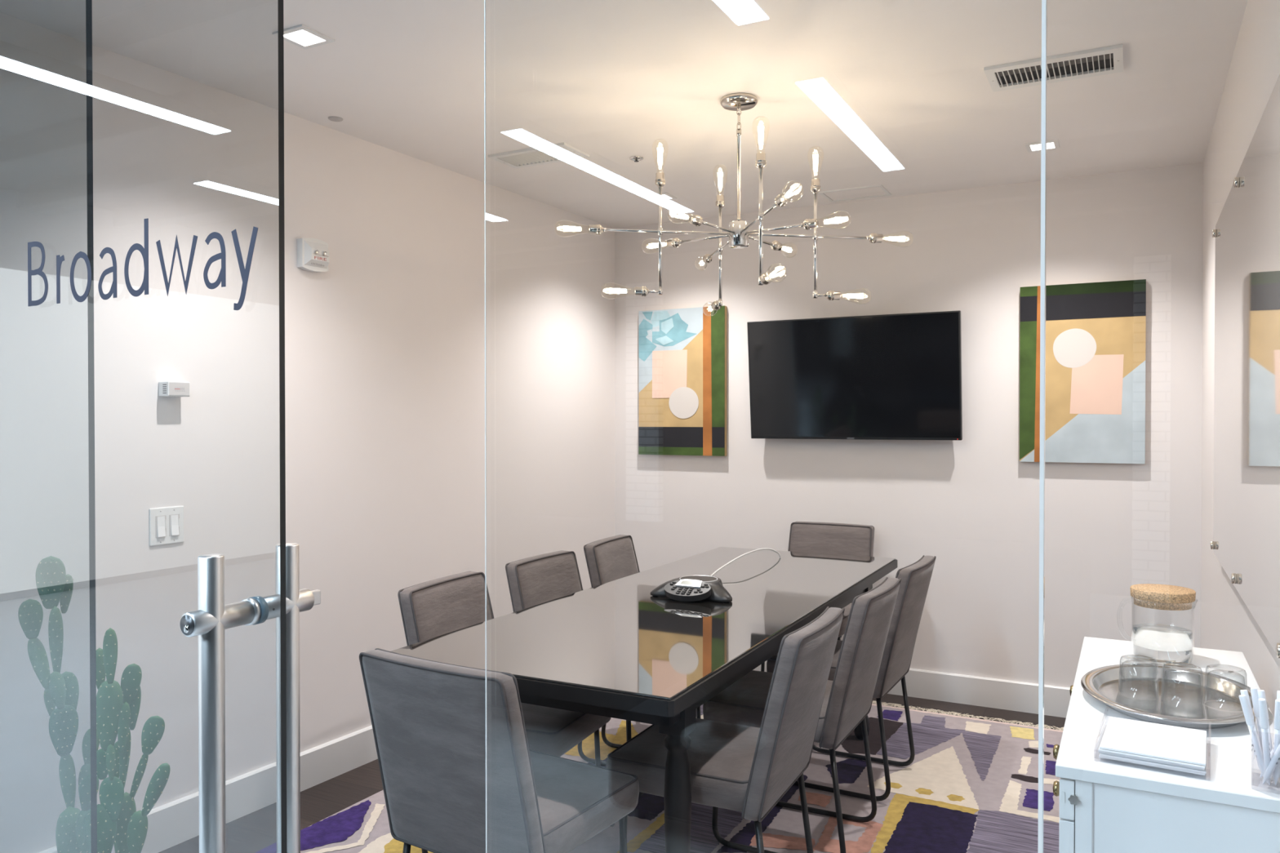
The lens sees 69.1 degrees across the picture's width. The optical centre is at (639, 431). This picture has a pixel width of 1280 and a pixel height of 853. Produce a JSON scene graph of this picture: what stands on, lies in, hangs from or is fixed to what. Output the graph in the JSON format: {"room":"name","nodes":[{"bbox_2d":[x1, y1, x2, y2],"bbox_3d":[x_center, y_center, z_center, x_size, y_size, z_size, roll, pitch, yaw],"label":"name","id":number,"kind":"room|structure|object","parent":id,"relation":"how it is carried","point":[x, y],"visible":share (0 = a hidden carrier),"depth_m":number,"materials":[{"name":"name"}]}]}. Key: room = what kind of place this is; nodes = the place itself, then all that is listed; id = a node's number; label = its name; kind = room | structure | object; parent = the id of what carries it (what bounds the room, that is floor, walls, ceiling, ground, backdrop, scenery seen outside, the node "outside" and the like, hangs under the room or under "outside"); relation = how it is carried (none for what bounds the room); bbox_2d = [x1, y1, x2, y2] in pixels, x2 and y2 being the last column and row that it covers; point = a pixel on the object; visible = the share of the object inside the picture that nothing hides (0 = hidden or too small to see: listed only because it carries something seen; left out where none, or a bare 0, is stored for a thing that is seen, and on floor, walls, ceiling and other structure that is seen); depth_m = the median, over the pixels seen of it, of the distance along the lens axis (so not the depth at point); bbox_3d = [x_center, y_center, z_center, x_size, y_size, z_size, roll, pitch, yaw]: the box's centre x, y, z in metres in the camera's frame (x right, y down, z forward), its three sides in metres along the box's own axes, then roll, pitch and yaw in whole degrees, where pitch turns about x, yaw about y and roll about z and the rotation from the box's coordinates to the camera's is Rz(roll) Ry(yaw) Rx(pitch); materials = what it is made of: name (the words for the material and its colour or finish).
{"room":"office","nodes":[
{"label":"office","id":0,"kind":"room"},
{"bbox_2d":[0,12,614,852],"bbox_3d":[-1.102,0.081,3.758,0.100,2.560,3.814,0,1,29],"label":"wall","id":1,"kind":"structure","parent":0,"point":[384,347],"depth_m":3.22,"materials":[{"name":"paint"}]},
{"bbox_2d":[149,506,184,546],"bbox_3d":[-1.497,0.299,2.948,0.013,0.118,0.116,0,1,29],"label":"light switch","id":2,"kind":"object","parent":1,"relation":"attached to","point":[166,523],"visible":1,"depth_m":2.94,"materials":[{"name":"white plastic"}]},
{"bbox_2d":[158,381,190,397],"bbox_3d":[-1.474,-0.133,2.945,0.051,0.050,0.077,0,1,30],"label":"thermostat","id":3,"kind":"object","parent":1,"relation":"attached to","point":[166,388],"visible":1,"depth_m":2.92,"materials":[{"name":"white plastic"}]},
{"bbox_2d":[38,724,377,852],"bbox_3d":[-1.050,1.243,3.743,0.020,0.136,3.711,0,1,29],"label":"baseboard","id":4,"kind":"structure","parent":1,"relation":"attached to","point":[170,824],"depth_m":3.22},
{"bbox_2d":[297,237,328,272],"bbox_3d":[-1.198,-0.650,3.428,0.050,0.120,0.120,0,1,29],"label":"fire alarm strobe","id":5,"kind":"object","parent":1,"relation":"attached to","point":[313,254],"visible":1,"depth_m":3.40,"materials":[{"name":"white plastic"}]},
{"bbox_2d":[158,693,1066,852],"bbox_3d":[-0.138,1.355,3.386,4.600,0.080,3.890,0,1,28],"label":"floor","id":6,"kind":"structure","parent":0,"point":[251,833],"depth_m":3.34,"materials":[{"name":"brown wood"}]},
{"bbox_2d":[17,555,170,852],"bbox_3d":[-1.293,0.823,2.243,0.533,1.008,0.253,0,1,28],"label":"prickly pear cactus","id":7,"kind":"object","parent":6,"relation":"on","point":[119,824],"visible":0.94,"depth_m":2.23,"materials":[{"name":"plant"}]},
{"bbox_2d":[254,700,1063,852],"bbox_3d":[0.309,1.309,3.245,2.358,0.013,2.961,0,1,28],"label":"patterned rug","id":8,"kind":"object","parent":6,"relation":"on","point":[971,784],"visible":0.4,"depth_m":3.24,"materials":[{"name":"multicoloured carpet"}]},
{"bbox_2d":[359,648,639,852],"bbox_3d":[-0.311,0.899,2.183,0.434,0.828,0.557,0,1,32],"label":"upholstered chair","id":9,"kind":"object","parent":8,"relation":"on","point":[428,717],"visible":1,"depth_m":1.99,"materials":[{"name":"fabric"}]},
{"bbox_2d":[397,571,610,852],"bbox_3d":[-0.412,0.891,2.906,0.557,0.828,0.434,0,1,22],"label":"upholstered chair","id":10,"kind":"object","parent":8,"relation":"on","point":[436,607],"visible":0.33,"depth_m":2.83,"materials":[{"name":"fabric"}]},
{"bbox_2d":[505,550,631,765],"bbox_3d":[-0.158,0.886,3.408,0.557,0.828,0.434,0,1,26],"label":"upholstered chair","id":11,"kind":"object","parent":8,"relation":"on","point":[534,580],"visible":0.26,"depth_m":3.46,"materials":[{"name":"fabric"}]},
{"bbox_2d":[583,534,700,748],"bbox_3d":[0.086,0.880,3.932,0.557,0.828,0.434,0,1,21],"label":"upholstered chair","id":12,"kind":"object","parent":8,"relation":"on","point":[609,559],"visible":0.31,"depth_m":3.94,"materials":[{"name":"fabric"}]},
{"bbox_2d":[391,546,897,852],"bbox_3d":[0.226,0.934,3.245,0.844,0.736,2.336,0,1,27],"label":"conference table","id":13,"kind":"object","parent":8,"relation":"on","point":[615,649],"visible":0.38,"depth_m":2.59,"materials":[{"name":"black wood"}]},
{"bbox_2d":[649,575,732,602],"bbox_3d":[0.223,0.535,3.185,0.297,0.064,0.265,0,1,-34],"label":"phone","id":14,"kind":"object","parent":13,"relation":"on","point":[688,588],"visible":1,"depth_m":3.12,"materials":[{"name":"black plastic"}]},
{"bbox_2d":[680,575,716,581],"bbox_3d":[0.203,0.511,3.214,0.126,0.004,0.126,0,1,26],"label":"speaker grille","id":15,"kind":"object","parent":14,"relation":"attached to","point":[688,578],"depth_m":3.23,"materials":[{"name":"silver metal"}]},
{"bbox_2d":[711,547,781,576],"bbox_3d":[0.408,0.530,3.751,0.045,0.057,0.833,0,1,28],"label":"cable","id":16,"kind":"object","parent":13,"relation":"on","point":[742,555],"visible":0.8,"depth_m":3.79,"materials":[{"name":"white plastic"}]},
{"bbox_2d":[605,606,844,852],"bbox_3d":[0.238,0.895,2.501,0.557,0.828,0.434,0,1,26],"label":"upholstered chair","id":17,"kind":"object","parent":8,"relation":"on","point":[748,770],"visible":0.94,"depth_m":2.33,"materials":[{"name":"fabric"}]},
{"bbox_2d":[702,577,901,852],"bbox_3d":[0.528,0.890,2.994,0.557,0.828,0.434,0,1,28],"label":"upholstered chair","id":18,"kind":"object","parent":8,"relation":"on","point":[847,700],"visible":0.8,"depth_m":2.84,"materials":[{"name":"fabric"}]},
{"bbox_2d":[760,521,874,671],"bbox_3d":[0.843,0.875,4.445,0.434,0.828,0.557,0,1,29],"label":"upholstered chair","id":19,"kind":"object","parent":8,"relation":"on","point":[830,538],"visible":0.23,"depth_m":4.61,"materials":[{"name":"fabric"}]},
{"bbox_2d":[766,555,936,801],"bbox_3d":[0.800,0.885,3.500,0.557,0.828,0.434,0,1,29],"label":"upholstered chair","id":20,"kind":"object","parent":8,"relation":"on","point":[895,662],"visible":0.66,"depth_m":3.30,"materials":[{"name":"fabric"}]},
{"bbox_2d":[1053,636,1279,852],"bbox_3d":[0.950,0.907,1.696,0.326,0.850,0.915,0,1,28],"label":"base cabinet","id":21,"kind":"object","parent":6,"relation":"on","point":[1107,806],"visible":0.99,"depth_m":1.33,"materials":[{"name":"paint"}]},
{"bbox_2d":[1093,706,1211,775],"bbox_3d":[0.777,0.468,1.407,0.146,0.034,0.176,0,1,32],"label":"card holder","id":22,"kind":"object","parent":21,"relation":"on","point":[1104,723],"visible":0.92,"depth_m":1.44,"materials":[{"name":"plastic"}]},
{"bbox_2d":[1098,754,1204,775],"bbox_3d":[0.778,0.480,1.408,0.134,0.003,0.164,0,1,32],"label":"paper slip","id":23,"kind":"object","parent":22,"relation":"in","point":[1117,759],"visible":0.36,"depth_m":1.34,"materials":[{"name":"white paper"}]},
{"bbox_2d":[1099,749,1206,773],"bbox_3d":[0.777,0.476,1.406,0.134,0.003,0.164,0,1,31],"label":"paper slip","id":24,"kind":"object","parent":23,"relation":"on","point":[1100,753],"visible":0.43,"depth_m":1.33,"materials":[{"name":"white paper"}]},
{"bbox_2d":[1097,751,1204,770],"bbox_3d":[0.777,0.473,1.409,0.134,0.003,0.164,0,1,32],"label":"paper slip","id":25,"kind":"object","parent":24,"relation":"on","point":[1101,752],"visible":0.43,"depth_m":1.34,"materials":[{"name":"white paper"}]},
{"bbox_2d":[1098,733,1207,768],"bbox_3d":[0.777,0.470,1.406,0.134,0.003,0.164,0,1,32],"label":"paper slip","id":26,"kind":"object","parent":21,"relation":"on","point":[1100,749],"visible":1,"depth_m":1.34,"materials":[{"name":"white paper"}]},
{"bbox_2d":[1099,716,1206,765],"bbox_3d":[0.778,0.466,1.408,0.134,0.003,0.164,0,1,32],"label":"napkins","id":27,"kind":"object","parent":26,"relation":"on","point":[1184,744],"visible":1,"depth_m":1.40,"materials":[{"name":"white paper"}]},
{"bbox_2d":[1116,583,1197,667],"bbox_3d":[1.085,0.404,1.940,0.135,0.152,0.121,0,1,-39],"label":"jar","id":28,"kind":"object","parent":21,"relation":"on","point":[1171,645],"visible":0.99,"depth_m":1.91,"materials":[{"name":"clear glass"}]},
{"bbox_2d":[1080,663,1268,728],"bbox_3d":[0.946,0.471,1.660,0.289,0.022,0.381,0,1,28],"label":"oval tray","id":29,"kind":"object","parent":21,"relation":"on","point":[1181,706],"visible":0.79,"depth_m":1.68,"materials":[{"name":"metal"}]},
{"bbox_2d":[1118,654,1159,696],"bbox_3d":[0.910,0.447,1.698,0.066,0.067,0.066,0,1,28],"label":"tumbler","id":30,"kind":"object","parent":29,"relation":"on","point":[1132,660],"visible":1,"depth_m":1.70,"materials":[{"name":"clear glass"}]},
{"bbox_2d":[1160,662,1204,704],"bbox_3d":[0.959,0.447,1.645,0.066,0.067,0.066,0,1,5],"label":"tumbler","id":31,"kind":"object","parent":29,"relation":"on","point":[1175,668],"visible":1,"depth_m":1.65,"materials":[{"name":"clear glass"}]},
{"bbox_2d":[1204,664,1247,702],"bbox_3d":[1.025,0.447,1.628,0.066,0.067,0.066,0,1,-24],"label":"tumbler","id":32,"kind":"object","parent":29,"relation":"on","point":[1219,670],"visible":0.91,"depth_m":1.64,"materials":[{"name":"clear glass"}]},
{"bbox_2d":[1251,717,1256,785],"bbox_3d":[0.883,0.447,1.274,0.074,0.080,0.074,0,1,36],"label":"pen cup","id":33,"kind":"object","parent":21,"relation":"on","point":[1253,753],"visible":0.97,"depth_m":1.29,"materials":[{"name":"plastic"}]},
{"bbox_2d":[1240,689,1263,777],"bbox_3d":[0.862,0.424,1.308,0.009,0.114,0.036,0,1,-18],"label":"pen","id":34,"kind":"object","parent":33,"relation":"in","point":[1242,691],"visible":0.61,"depth_m":1.31,"materials":[{"name":"grey plastic"}]},
{"bbox_2d":[1239,694,1267,782],"bbox_3d":[0.848,0.424,1.286,0.009,0.114,0.036,-1,1,-41],"label":"pen","id":35,"kind":"object","parent":33,"relation":"in","point":[1244,703],"visible":1,"depth_m":1.28,"materials":[{"name":"grey plastic"}]},
{"bbox_2d":[1250,687,1263,755],"bbox_3d":[0.873,0.421,1.310,0.009,0.117,0.024,0,1,-30],"label":"pen","id":36,"kind":"object","parent":33,"relation":"in","point":[1254,693],"visible":0.53,"depth_m":1.31,"materials":[{"name":"grey plastic"}]},
{"bbox_2d":[1257,697,1271,785],"bbox_3d":[0.850,0.422,1.265,0.018,0.117,0.009,0,1,-2],"label":"pen","id":37,"kind":"object","parent":33,"relation":"in","point":[1262,702],"visible":1,"depth_m":1.26,"materials":[{"name":"grey plastic"}]},
{"bbox_2d":[1257,689,1273,777],"bbox_3d":[0.876,0.422,1.301,0.009,0.116,0.028,0,1,-11],"label":"pen","id":38,"kind":"object","parent":33,"relation":"in","point":[1261,694],"visible":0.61,"depth_m":1.30,"materials":[{"name":"grey plastic"}]},
{"bbox_2d":[1259,747,1273,777],"bbox_3d":[0.883,0.425,1.279,0.052,0.109,0.009,0,1,21],"label":"pen","id":39,"kind":"object","parent":33,"relation":"in","point":[1272,751],"visible":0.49,"depth_m":1.28,"materials":[{"name":"grey plastic"}]},
{"bbox_2d":[1262,743,1279,784],"bbox_3d":[0.867,0.424,1.253,0.047,0.111,0.009,0,1,29],"label":"pen","id":40,"kind":"object","parent":33,"relation":"in","point":[1275,759],"visible":1,"depth_m":1.26,"materials":[{"name":"grey plastic"}]},
{"bbox_2d":[1272,698,1279,785],"bbox_3d":[0.864,0.422,1.261,0.009,0.118,0.014,0,1,1],"label":"pen","id":41,"kind":"object","parent":33,"relation":"in","point":[1276,773],"visible":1,"depth_m":1.26,"materials":[{"name":"grey plastic"}]},
{"bbox_2d":[1276,690,1279,777],"bbox_3d":[0.892,0.421,1.296,0.009,0.117,0.021,1,1,40],"label":"pen","id":42,"kind":"object","parent":33,"relation":"in","point":[1277,691],"visible":0.24,"depth_m":1.30,"materials":[{"name":"grey plastic"}]},
{"bbox_2d":[0,0,1248,227],"bbox_3d":[0.252,-1.193,3.135,3.500,0.100,3.920,0,1,28],"label":"ceiling","id":43,"kind":"structure","parent":0,"point":[898,95],"depth_m":3.03,"materials":[{"name":"paint"}]},
{"bbox_2d":[271,24,334,49],"bbox_3d":[-0.968,-1.135,2.679,0.120,0.006,0.120,0,1,28],"label":"recessed light","id":44,"kind":"object","parent":43,"relation":"in","point":[302,36],"visible":0.93,"depth_m":2.68,"materials":[{"name":"white plastic"}]},
{"bbox_2d":[328,115,342,121],"bbox_3d":[-1.115,-1.144,3.407,0.052,0.004,0.052,0,1,28],"label":"sprinkler cover","id":45,"kind":"object","parent":43,"relation":"attached to","point":[334,118],"visible":1,"depth_m":3.40,"materials":[{"name":"grey plastic"}]},
{"bbox_2d":[488,142,589,168],"bbox_3d":[-0.422,-1.145,3.872,0.376,0.011,0.196,0,1,28],"label":"ceiling vent","id":46,"kind":"object","parent":43,"relation":"in","point":[560,152],"visible":1,"depth_m":3.86,"materials":[{"name":"white plastic"}]},
{"bbox_2d":[629,155,643,162],"bbox_3d":[-0.015,-1.143,3.913,0.060,0.016,0.060,0,1,28],"label":"sprinkler","id":47,"kind":"object","parent":43,"relation":"attached to","point":[636,159],"visible":1,"depth_m":3.91,"materials":[{"name":"silver metal"}]},
{"bbox_2d":[644,192,676,201],"bbox_3d":[0.103,-1.155,4.584,0.120,0.006,0.120,0,1,28],"label":"recessed light","id":48,"kind":"object","parent":43,"relation":"in","point":[665,196],"visible":0.97,"depth_m":4.58,"materials":[{"name":"white plastic"}]},
{"bbox_2d":[554,93,913,315],"bbox_3d":[0.341,-0.795,3.206,0.914,0.696,0.914,0,1,36],"label":"chandelier","id":49,"kind":"object","parent":43,"relation":"hanging from","point":[739,234],"visible":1,"depth_m":3.18,"materials":[{"name":"silver metal"}]},
{"bbox_2d":[588,224,603,235],"bbox_3d":[-0.148,-0.680,3.134,0.048,0.036,0.036,0,1,-8],"label":"socket","id":50,"kind":"object","parent":49,"relation":"attached to","point":[596,229],"depth_m":3.12,"materials":[{"name":"silver metal"}]},
{"bbox_2d":[634,286,648,297],"bbox_3d":[0.005,-0.475,3.159,0.048,0.036,0.036,0,1,-8],"label":"socket","id":51,"kind":"object","parent":49,"relation":"attached to","point":[642,291],"depth_m":3.15,"materials":[{"name":"silver metal"}]},
{"bbox_2d":[654,172,665,187],"bbox_3d":[0.069,-0.854,3.165,0.036,0.048,0.036,0,1,-8],"label":"socket","id":52,"kind":"object","parent":49,"relation":"attached to","point":[660,180],"depth_m":3.15,"materials":[{"name":"silver metal"}]},
{"bbox_2d":[666,237,679,248],"bbox_3d":[0.124,-0.682,3.367,0.048,0.036,0.036,0,1,37],"label":"socket","id":53,"kind":"object","parent":49,"relation":"attached to","point":[674,242],"depth_m":3.35,"materials":[{"name":"silver metal"}]},
{"bbox_2d":[688,214,702,226],"bbox_3d":[0.181,-0.678,2.991,0.036,0.036,0.048,0,1,37],"label":"socket","id":54,"kind":"object","parent":49,"relation":"attached to","point":[695,220],"depth_m":2.98,"materials":[{"name":"silver metal"}]},
{"bbox_2d":[702,253,712,263],"bbox_3d":[0.268,-0.686,3.696,0.036,0.036,0.048,0,1,-8],"label":"socket","id":55,"kind":"object","parent":49,"relation":"attached to","point":[706,260],"depth_m":3.68,"materials":[{"name":"silver metal"}]},
{"bbox_2d":[711,300,721,310],"bbox_3d":[0.290,-0.479,3.545,0.036,0.036,0.048,0,1,-8],"label":"socket","id":56,"kind":"object","parent":49,"relation":"attached to","point":[714,306],"depth_m":3.53,"materials":[{"name":"silver metal"}]},
{"bbox_2d":[715,194,724,208],"bbox_3d":[0.300,-0.858,3.477,0.036,0.048,0.036,0,1,-8],"label":"socket","id":57,"kind":"object","parent":49,"relation":"attached to","point":[720,202],"depth_m":3.46,"materials":[{"name":"silver metal"}]},
{"bbox_2d":[755,152,766,168],"bbox_3d":[0.381,-0.852,2.933,0.036,0.048,0.036,0,1,-8],"label":"socket","id":58,"kind":"object","parent":49,"relation":"attached to","point":[761,162],"depth_m":2.92,"materials":[{"name":"silver metal"}]},
{"bbox_2d":[760,272,773,284],"bbox_3d":[0.391,-0.472,2.874,0.036,0.036,0.048,0,1,-8],"label":"socket","id":59,"kind":"object","parent":49,"relation":"attached to","point":[763,279],"depth_m":2.85,"materials":[{"name":"silver metal"}]},
{"bbox_2d":[770,240,782,250],"bbox_3d":[0.501,-0.683,3.424,0.036,0.036,0.048,0,1,37],"label":"socket","id":60,"kind":"object","parent":49,"relation":"attached to","point":[775,246],"depth_m":3.41,"materials":[{"name":"silver metal"}]},
{"bbox_2d":[774,193,788,207],"bbox_3d":[0.414,-0.675,2.719,0.036,0.036,0.048,0,1,-8],"label":"socket","id":61,"kind":"object","parent":49,"relation":"attached to","point":[780,202],"depth_m":2.70,"materials":[{"name":"silver metal"}]},
{"bbox_2d":[802,218,818,230],"bbox_3d":[0.557,-0.679,3.047,0.048,0.036,0.036,0,1,37],"label":"socket","id":62,"kind":"object","parent":49,"relation":"attached to","point":[809,224],"depth_m":3.03,"materials":[{"name":"silver metal"}]},
{"bbox_2d":[810,178,820,193],"bbox_3d":[0.613,-0.855,3.246,0.036,0.048,0.036,0,1,-9],"label":"socket","id":63,"kind":"object","parent":49,"relation":"attached to","point":[815,187],"depth_m":3.23,"materials":[{"name":"silver metal"}]},
{"bbox_2d":[826,290,840,300],"bbox_3d":[0.676,-0.476,3.260,0.048,0.036,0.036,0,1,-8],"label":"socket","id":64,"kind":"object","parent":49,"relation":"attached to","point":[831,295],"depth_m":3.25,"materials":[{"name":"silver metal"}]},
{"bbox_2d":[868,232,883,243],"bbox_3d":[0.829,-0.681,3.280,0.048,0.036,0.036,0,1,-8],"label":"socket","id":65,"kind":"object","parent":49,"relation":"attached to","point":[875,237],"depth_m":3.27,"materials":[{"name":"silver metal"}]},
{"bbox_2d":[818,184,891,202],"bbox_3d":[1.045,-1.154,4.515,0.300,0.006,0.210,0,1,28],"label":"access panel","id":66,"kind":"object","parent":43,"relation":"attached to","point":[878,190],"visible":0.99,"depth_m":4.51,"materials":[{"name":"white plastic"}]},
{"bbox_2d":[1025,139,1059,152],"bbox_3d":[1.617,-1.146,3.737,0.120,0.006,0.120,0,1,28],"label":"recessed light","id":67,"kind":"object","parent":43,"relation":"in","point":[1053,144],"visible":0.83,"depth_m":3.73,"materials":[{"name":"white plastic"}]},
{"bbox_2d":[983,44,1123,92],"bbox_3d":[1.299,-1.135,2.920,0.386,0.011,0.216,0,1,28],"label":"ceiling vent","id":68,"kind":"object","parent":43,"relation":"in","point":[1107,60],"visible":0.96,"depth_m":2.91,"materials":[{"name":"white plastic"}]},
{"bbox_2d":[614,162,1203,687],"bbox_3d":[1.099,0.070,4.748,3.500,2.560,0.100,0,1,28],"label":"wall","id":69,"kind":"structure","parent":0,"point":[971,504],"depth_m":4.44,"materials":[{"name":"paint"}]},
{"bbox_2d":[638,306,726,456],"bbox_3d":[0.231,-0.272,5.127,0.522,0.806,0.038,0,1,28],"label":"abstract painting","id":70,"kind":"object","parent":69,"relation":"attached to","point":[682,352],"visible":0.97,"depth_m":5.11,"materials":[{"name":"multicoloured paint"}]},
{"bbox_2d":[746,310,962,440],"bbox_3d":[1.053,-0.263,4.629,1.054,0.606,0.146,0,1,28],"label":"television","id":71,"kind":"object","parent":69,"relation":"attached to","point":[898,376],"visible":1,"depth_m":4.57,"materials":[{"name":"black plastic"}]},
{"bbox_2d":[753,660,1071,717],"bbox_3d":[1.131,1.233,4.678,2.893,0.136,0.020,0,1,28],"label":"baseboard","id":72,"kind":"structure","parent":69,"relation":"attached to","point":[1002,694],"depth_m":4.40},
{"bbox_2d":[1019,279,1146,463],"bbox_3d":[1.990,-0.262,4.197,0.511,0.806,0.036,0,1,28],"label":"abstract painting","id":73,"kind":"object","parent":69,"relation":"attached to","point":[1095,332],"visible":0.96,"depth_m":4.17,"materials":[{"name":"multicoloured paint"}]},
{"bbox_2d":[1200,0,1279,717],"bbox_3d":[1.601,0.095,2.356,0.100,2.560,3.760,0,1,28],"label":"wall","id":74,"kind":"structure","parent":0,"point":[1227,623],"depth_m":2.87,"materials":[{"name":"paint"}]},
{"bbox_2d":[1210,74,1279,659],"bbox_3d":[1.315,-0.128,1.959,0.032,1.085,2.575,0,1,28],"label":"board","id":75,"kind":"object","parent":74,"relation":"attached to","point":[1246,543],"visible":1,"depth_m":2.11,"materials":[{"name":"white glass"}]},
{"bbox_3d":[-0.869,-0.201,1.562,12.000,3.170,0.090,0,1,28],"label":"wall","id":76,"kind":"structure","parent":0,"visible":0},
{"bbox_2d":[85,0,97,852],"bbox_3d":[-1.446,0.100,1.904,1.064,2.450,0.011,0,1,28],"label":"glass panel edge","id":77,"kind":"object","parent":76,"relation":"in","point":[88,2],"depth_m":1.65,"materials":[{"name":"clear glass"}]},
{"bbox_2d":[27,0,320,852],"bbox_3d":[-1.194,0.102,1.711,1.530,2.450,0.238,0,1,28],"label":"door","id":78,"kind":"structure","parent":76,"relation":"in","point":[211,620],"depth_m":1.35,"materials":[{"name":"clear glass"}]},
{"bbox_2d":[484,0,1041,852],"bbox_3d":[0.097,0.109,1.087,0.682,2.450,0.011,0,1,28],"label":"window","id":79,"kind":"structure","parent":76,"relation":"in","point":[1041,110],"depth_m":1.24,"materials":[{"name":"clear glass"}]},
{"bbox_2d":[1037,0,1047,852],"bbox_3d":[0.550,0.111,0.848,0.343,2.450,0.012,0,1,28],"label":"glass panel edge","id":80,"kind":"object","parent":76,"relation":"in","point":[1046,0],"depth_m":0.92,"materials":[{"name":"clear glass"}]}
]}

